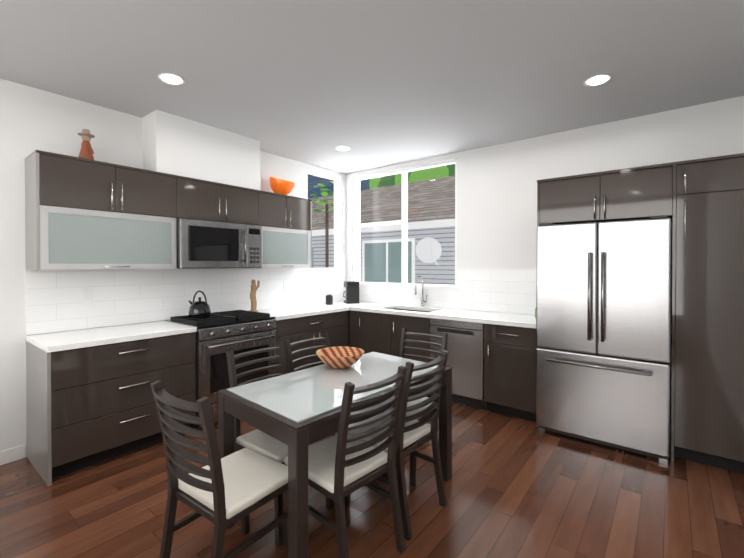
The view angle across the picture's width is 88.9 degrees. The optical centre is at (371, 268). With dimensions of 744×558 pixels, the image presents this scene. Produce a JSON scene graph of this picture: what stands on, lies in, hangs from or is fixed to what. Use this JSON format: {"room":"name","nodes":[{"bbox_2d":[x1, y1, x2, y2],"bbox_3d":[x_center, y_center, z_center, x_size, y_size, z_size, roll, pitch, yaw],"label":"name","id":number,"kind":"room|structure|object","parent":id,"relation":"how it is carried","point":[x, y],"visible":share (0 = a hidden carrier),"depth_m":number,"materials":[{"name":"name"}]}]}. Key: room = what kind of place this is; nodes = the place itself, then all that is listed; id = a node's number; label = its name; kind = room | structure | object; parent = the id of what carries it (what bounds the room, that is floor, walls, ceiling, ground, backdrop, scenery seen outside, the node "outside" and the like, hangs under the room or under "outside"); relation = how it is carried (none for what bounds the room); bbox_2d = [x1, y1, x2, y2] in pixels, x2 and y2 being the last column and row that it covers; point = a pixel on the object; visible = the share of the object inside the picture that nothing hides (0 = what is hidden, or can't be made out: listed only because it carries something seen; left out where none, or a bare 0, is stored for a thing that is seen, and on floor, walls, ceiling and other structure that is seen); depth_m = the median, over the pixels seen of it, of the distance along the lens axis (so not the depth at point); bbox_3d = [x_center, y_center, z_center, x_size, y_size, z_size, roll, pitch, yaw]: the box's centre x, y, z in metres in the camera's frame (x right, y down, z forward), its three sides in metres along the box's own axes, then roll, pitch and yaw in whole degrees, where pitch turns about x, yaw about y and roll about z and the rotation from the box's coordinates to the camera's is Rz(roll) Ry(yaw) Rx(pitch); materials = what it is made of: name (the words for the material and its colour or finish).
{"room":"kitchen","nodes":[
{"label":"kitchen","id":0,"kind":"room"},
{"bbox_2d":[0,78,345,456],"bbox_3d":[-2.571,0.023,3.067,0.200,2.800,6.800,0,1,38],"label":"wall","id":1,"kind":"structure","parent":0,"point":[32,119],"depth_m":2.85,"materials":[{"name":"white paint"}]},
{"bbox_2d":[0,444,24,464],"bbox_3d":[-3.539,1.386,1.677,0.014,0.100,3.000,0,1,38],"label":"baseboard","id":2,"kind":"structure","parent":1,"relation":"attached to","point":[12,454],"depth_m":2.79,"materials":[{"name":"white"}]},
{"bbox_2d":[25,206,176,269],"bbox_3d":[-2.170,-0.219,3.128,0.350,0.459,0.936,0,1,38],"label":"upper cabinet","id":3,"kind":"object","parent":1,"relation":"attached to","point":[84,214],"depth_m":2.92,"materials":[{"name":"silver glass"}]},
{"bbox_2d":[25,150,180,217],"bbox_3d":[-2.170,-0.638,3.125,0.350,0.378,0.938,0,1,38],"label":"upper cabinet","id":4,"kind":"object","parent":1,"relation":"attached to","point":[59,181],"depth_m":2.92,"materials":[{"name":"black wood"}]},
{"bbox_2d":[78,129,94,159],"bbox_3d":[-2.266,-0.965,3.008,0.137,0.275,0.110,0,1,38],"label":"figurine","id":5,"kind":"object","parent":4,"relation":"on","point":[86,151],"visible":0.83,"depth_m":2.98,"materials":[{"name":"brown ceramic"}]},
{"bbox_2d":[25,268,345,334],"bbox_3d":[-1.498,-0.049,4.259,0.008,1.077,3.582,0,1,38],"label":"wall tiles","id":6,"kind":"structure","parent":1,"relation":"attached to","point":[55,304],"depth_m":3.56,"materials":[{"name":"white tile"}]},
{"bbox_2d":[82,289,91,303],"bbox_3d":[-2.365,0.233,3.148,0.008,0.116,0.070,0,1,38],"label":"electrical outlet plate","id":7,"kind":"object","parent":6,"relation":"attached to","point":[86,295],"depth_m":3.15,"materials":[{"name":"white plastic"}]},
{"bbox_2d":[181,176,260,224],"bbox_3d":[-1.615,-0.644,3.829,0.350,0.378,0.854,0,1,38],"label":"upper cabinet","id":8,"kind":"object","parent":1,"relation":"attached to","point":[200,199],"depth_m":3.70,"materials":[{"name":"black wood"}]},
{"bbox_2d":[176,218,261,268],"bbox_3d":[-1.571,-0.227,3.798,0.459,0.451,0.850,0,1,38],"label":"over-the-range microwave","id":9,"kind":"object","parent":8,"relation":"attached to","point":[201,244],"visible":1,"depth_m":3.62,"materials":[{"name":"silver metal"}]},
{"bbox_2d":[261,191,311,229],"bbox_3d":[-1.119,-0.650,4.458,0.350,0.378,0.748,0,1,38],"label":"upper cabinet","id":10,"kind":"object","parent":1,"relation":"attached to","point":[278,211],"depth_m":4.33,"materials":[{"name":"black wood"}]},
{"bbox_2d":[269,177,294,194],"bbox_3d":[-1.073,-0.952,4.475,0.300,0.190,0.300,23,14,36],"label":"glass bowl","id":11,"kind":"object","parent":10,"relation":"on","point":[281,186],"visible":0.79,"depth_m":4.37,"materials":[{"name":"orange glass"}]},
{"bbox_2d":[262,226,311,267],"bbox_3d":[-1.119,-0.231,4.463,0.350,0.459,0.746,0,1,38],"label":"upper cabinet","id":12,"kind":"object","parent":1,"relation":"attached to","point":[280,248],"depth_m":4.36,"materials":[{"name":"silver glass"}]},
{"bbox_2d":[307,169,341,267],"bbox_3d":[-0.681,-0.550,5.379,0.100,1.565,0.720,0,1,38],"label":"window","id":13,"kind":"structure","parent":1,"relation":"in","point":[339,218],"depth_m":5.62,"materials":[{"name":"white plastic"}]},
{"bbox_2d":[142,110,259,189],"bbox_3d":[-1.662,-1.101,3.805,0.300,0.564,1.060,0,1,38],"label":"soffit","id":14,"kind":"structure","parent":0,"point":[176,145],"depth_m":3.59,"materials":[{"name":"white paint"}]},
{"bbox_2d":[0,396,743,557],"bbox_3d":[-0.730,1.485,1.756,4.730,0.100,7.000,0,1,38],"label":"floor","id":15,"kind":"structure","parent":0,"point":[515,487],"depth_m":2.26,"materials":[{"name":"brown wood"}]},
{"bbox_2d":[26,332,195,485],"bbox_3d":[-2.045,0.984,3.048,0.653,0.879,0.988,0,1,38],"label":"base cabinet","id":16,"kind":"object","parent":15,"relation":"on","point":[86,407],"visible":0.94,"depth_m":2.74,"materials":[{"name":"black"}]},
{"bbox_2d":[26,320,196,352],"bbox_3d":[-2.052,0.523,3.048,0.637,0.040,0.990,0,1,38],"label":"countertop","id":17,"kind":"structure","parent":16,"relation":"on","point":[63,341],"depth_m":2.90,"materials":[{"name":"white stone"}]},
{"bbox_2d":[151,380,287,557],"bbox_3d":[-0.674,0.967,1.743,0.410,0.942,0.523,0,1,35],"label":"chair","id":18,"kind":"object","parent":15,"relation":"on","point":[222,494],"visible":0.9,"depth_m":1.64,"materials":[{"name":"grey wood"}]},
{"bbox_2d":[164,310,275,429],"bbox_3d":[-1.459,0.940,3.733,0.722,0.955,0.806,0,1,38],"label":"range","id":19,"kind":"object","parent":15,"relation":"on","point":[218,335],"visible":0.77,"depth_m":3.45,"materials":[{"name":"black metal"}]},
{"bbox_2d":[188,290,210,317],"bbox_3d":[-1.653,0.336,3.612,0.230,0.253,0.196,0,1,18],"label":"kettle","id":20,"kind":"object","parent":19,"relation":"on","point":[199,308],"visible":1,"depth_m":3.55,"materials":[{"name":"black metal"}]},
{"bbox_2d":[226,341,332,546],"bbox_3d":[-0.560,0.963,2.268,0.523,0.942,0.410,0,1,38],"label":"chair","id":21,"kind":"object","parent":15,"relation":"on","point":[262,443],"visible":0.4,"depth_m":2.20,"materials":[{"name":"grey wood"}]},
{"bbox_2d":[284,333,337,504],"bbox_3d":[-0.297,0.960,2.601,0.523,0.942,0.410,0,1,38],"label":"chair","id":22,"kind":"object","parent":15,"relation":"on","point":[289,353],"visible":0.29,"depth_m":2.68,"materials":[{"name":"grey wood"}]},
{"bbox_2d":[273,310,348,373],"bbox_3d":[-0.895,0.971,4.536,0.617,0.880,1.146,0,1,38],"label":"base cabinet","id":23,"kind":"object","parent":15,"relation":"on","point":[336,324],"depth_m":4.30,"materials":[{"name":"black wood"}]},
{"bbox_2d":[258,304,351,320],"bbox_3d":[-0.880,0.510,4.517,0.660,0.040,1.140,0,1,38],"label":"countertop","id":24,"kind":"structure","parent":23,"relation":"on","point":[282,313],"depth_m":4.42,"materials":[{"name":"white stone"}]},
{"bbox_2d":[249,279,259,311],"bbox_3d":[-1.327,0.307,4.260,0.100,0.369,0.128,0,1,38],"label":"sculpture","id":25,"kind":"object","parent":24,"relation":"on","point":[254,287],"visible":0.96,"depth_m":4.24,"materials":[{"name":"brown wood"}]},
{"bbox_2d":[218,352,451,557],"bbox_3d":[-0.155,1.048,2.344,0.720,0.763,1.290,0,1,42],"label":"dining table","id":26,"kind":"object","parent":15,"relation":"on","point":[298,412],"visible":0.75,"depth_m":2.00,"materials":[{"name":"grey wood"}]},
{"bbox_2d":[316,346,363,368],"bbox_3d":[-0.216,0.614,2.571,0.330,0.100,0.330,0,1,38],"label":"basket bowl","id":27,"kind":"object","parent":26,"relation":"on","point":[340,357],"visible":1,"depth_m":2.58,"materials":[{"name":"wicker"}]},
{"bbox_2d":[284,366,406,557],"bbox_3d":[-0.129,0.966,1.933,0.523,0.942,0.410,0,1,43],"label":"chair","id":28,"kind":"object","parent":15,"relation":"on","point":[342,464],"visible":0.98,"depth_m":1.81,"materials":[{"name":"grey wood"}]},
{"bbox_2d":[349,310,380,337],"bbox_3d":[-0.342,0.965,5.237,0.617,0.880,0.639,0,1,38],"label":"base cabinet","id":29,"kind":"object","parent":15,"relation":"on","point":[367,332],"depth_m":4.67,"materials":[{"name":"black wood"}]},
{"bbox_2d":[333,301,374,305],"bbox_3d":[-0.323,0.504,5.224,0.660,0.040,0.360,0,1,38],"label":"countertop","id":30,"kind":"structure","parent":29,"relation":"on","point":[338,302],"depth_m":5.23,"materials":[{"name":"white stone"}]},
{"bbox_2d":[343,281,358,303],"bbox_3d":[-0.298,0.332,5.317,0.201,0.300,0.202,0,1,-17],"label":"coffee maker","id":31,"kind":"object","parent":30,"relation":"on","point":[352,291],"visible":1,"depth_m":5.22,"materials":[{"name":"black plastic"}]},
{"bbox_2d":[349,334,432,395],"bbox_3d":[0.349,1.159,4.707,1.169,0.500,0.617,0,1,38],"label":"base cabinet","id":32,"kind":"object","parent":15,"relation":"on","point":[389,344],"depth_m":4.43,"materials":[{"name":"black wood"}]},
{"bbox_2d":[319,302,535,328],"bbox_3d":[0.543,0.510,4.536,2.871,0.040,0.640,0,1,38],"label":"countertop","id":33,"kind":"structure","parent":32,"relation":"on","point":[497,318],"depth_m":4.14,"materials":[{"name":"white stone"}]},
{"bbox_2d":[326,294,332,304],"bbox_3d":[-0.574,0.418,5.087,0.096,0.132,0.096,0,1,38],"label":"canister","id":34,"kind":"object","parent":33,"relation":"on","point":[329,299],"visible":1,"depth_m":5.05,"materials":[{"name":"black plastic"}]},
{"bbox_2d":[394,309,429,311],"bbox_3d":[0.465,0.681,4.614,0.724,0.298,0.404,0,1,38],"label":"undermount sink","id":35,"kind":"object","parent":33,"relation":"in","point":[412,310],"visible":0.04,"depth_m":4.82,"materials":[{"name":"silver metal"}]},
{"bbox_2d":[415,276,426,306],"bbox_3d":[0.607,0.290,4.712,0.094,0.394,0.212,0,1,38],"label":"faucet","id":36,"kind":"object","parent":33,"relation":"on","point":[422,302],"visible":1,"depth_m":4.77,"materials":[{"name":"silver metal"}]},
{"bbox_2d":[345,350,447,540],"bbox_3d":[0.153,0.962,2.282,0.523,0.942,0.410,0,1,40],"label":"chair","id":37,"kind":"object","parent":15,"relation":"on","point":[413,434],"visible":0.81,"depth_m":2.15,"materials":[{"name":"grey wood"}]},
{"bbox_2d":[399,328,447,486],"bbox_3d":[0.275,0.958,2.808,0.410,0.942,0.523,0,1,38],"label":"end chair","id":38,"kind":"object","parent":15,"relation":"on","point":[443,338],"visible":0.29,"depth_m":2.88,"materials":[{"name":"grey wood"}]},
{"bbox_2d":[430,318,485,409],"bbox_3d":[1.034,0.976,4.140,0.600,0.876,0.625,0,1,38],"label":"dishwasher","id":39,"kind":"object","parent":15,"relation":"on","point":[465,350],"visible":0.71,"depth_m":3.85,"materials":[{"name":"silver metal"}]},
{"bbox_2d":[484,324,536,421],"bbox_3d":[1.470,0.977,3.801,0.496,0.879,0.653,0,1,38],"label":"base cabinet","id":40,"kind":"object","parent":15,"relation":"on","point":[509,370],"visible":0.83,"depth_m":3.57,"materials":[{"name":"black"}]},
{"bbox_2d":[536,215,670,463],"bbox_3d":[1.986,0.517,3.263,0.912,1.810,0.818,0,1,38],"label":"refrigerator","id":41,"kind":"object","parent":15,"relation":"on","point":[603,302],"visible":1,"depth_m":2.94,"materials":[{"name":"silver metal"}]},
{"bbox_2d":[536,153,743,473],"bbox_3d":[2.211,0.320,3.198,1.399,2.205,0.673,0,1,38],"label":"surround","id":42,"kind":"object","parent":15,"relation":"on","point":[699,203],"visible":0.96,"depth_m":2.72,"materials":[{"name":"grey"}]},
{"bbox_2d":[0,0,743,173],"bbox_3d":[-0.730,-1.415,1.730,4.730,0.100,7.000,0,1,38],"label":"ceiling","id":43,"kind":"structure","parent":0,"point":[373,84],"depth_m":2.55,"materials":[{"name":"grey paint"}]},
{"bbox_2d":[157,73,184,85],"bbox_3d":[-1.452,-1.369,2.745,0.180,0.010,0.180,0,1,38],"label":"recessed light","id":44,"kind":"object","parent":43,"relation":"in","point":[171,79],"visible":0.98,"depth_m":2.74,"materials":[{"name":"white"}]},
{"bbox_2d":[335,146,350,150],"bbox_3d":[-0.334,-1.383,4.373,0.180,0.010,0.180,0,1,38],"label":"recessed light","id":45,"kind":"object","parent":43,"relation":"in","point":[343,148],"visible":1,"depth_m":4.36,"materials":[{"name":"white"}]},
{"bbox_2d":[584,74,611,86],"bbox_3d":[1.644,-1.369,2.763,0.180,0.010,0.180,0,1,38],"label":"recessed light","id":46,"kind":"object","parent":43,"relation":"in","point":[597,80],"visible":1,"depth_m":2.75,"materials":[{"name":"white"}]},
{"bbox_2d":[346,96,743,430],"bbox_3d":[1.375,0.011,4.414,4.730,2.800,0.200,0,1,38],"label":"wall","id":47,"kind":"structure","parent":0,"point":[496,206],"depth_m":4.01,"materials":[{"name":"white paint"}]},
{"bbox_2d":[353,159,456,287],"bbox_3d":[0.390,-0.547,5.121,1.680,1.565,0.100,0,1,38],"label":"window","id":48,"kind":"structure","parent":47,"relation":"in","point":[403,220],"depth_m":5.09,"materials":[{"name":"white plastic"}]},
{"bbox_2d":[359,268,535,314],"bbox_3d":[0.742,0.241,4.782,2.866,0.489,0.008,0,1,38],"label":"wall tiles","id":49,"kind":"structure","parent":47,"relation":"attached to","point":[505,290],"depth_m":4.39,"materials":[{"name":"white tile"}]},
{"label":"outside","id":50,"kind":"structure","parent":0,"visible":0},
{"bbox_3d":[-6.790,4.450,5.668,22.000,0.100,16.000,0,1,38],"label":"ground","id":51,"kind":"structure","parent":50,"visible":0},
{"bbox_2d":[310,181,333,267],"bbox_3d":[-0.838,1.387,7.127,0.818,6.001,1.022,0,1,38],"label":"tree","id":52,"kind":"object","parent":51,"relation":"on","point":[326,227],"depth_m":7.09,"materials":[{"name":"green plant"}]},
{"bbox_2d":[310,176,454,284],"bbox_3d":[-1.489,0.876,12.364,22.000,6.928,1.972,0,1,38],"label":"house","id":53,"kind":"structure","parent":51,"relation":"on","point":[391,201],"depth_m":10.06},
{"bbox_2d":[416,237,441,265],"bbox_3d":[1.365,-0.388,8.850,0.544,0.650,0.822,0,1,38],"label":"satellite dish","id":54,"kind":"object","parent":53,"relation":"attached to","point":[430,245],"depth_m":8.81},
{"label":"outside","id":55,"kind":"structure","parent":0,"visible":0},
{"bbox_2d":[369,164,454,188],"bbox_3d":[1.964,-2.885,13.349,4.666,1.560,2.270,0,1,38],"label":"tree","id":56,"kind":"object","parent":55,"point":[415,176],"depth_m":12.43,"materials":[{"name":"green plant"}]}
]}

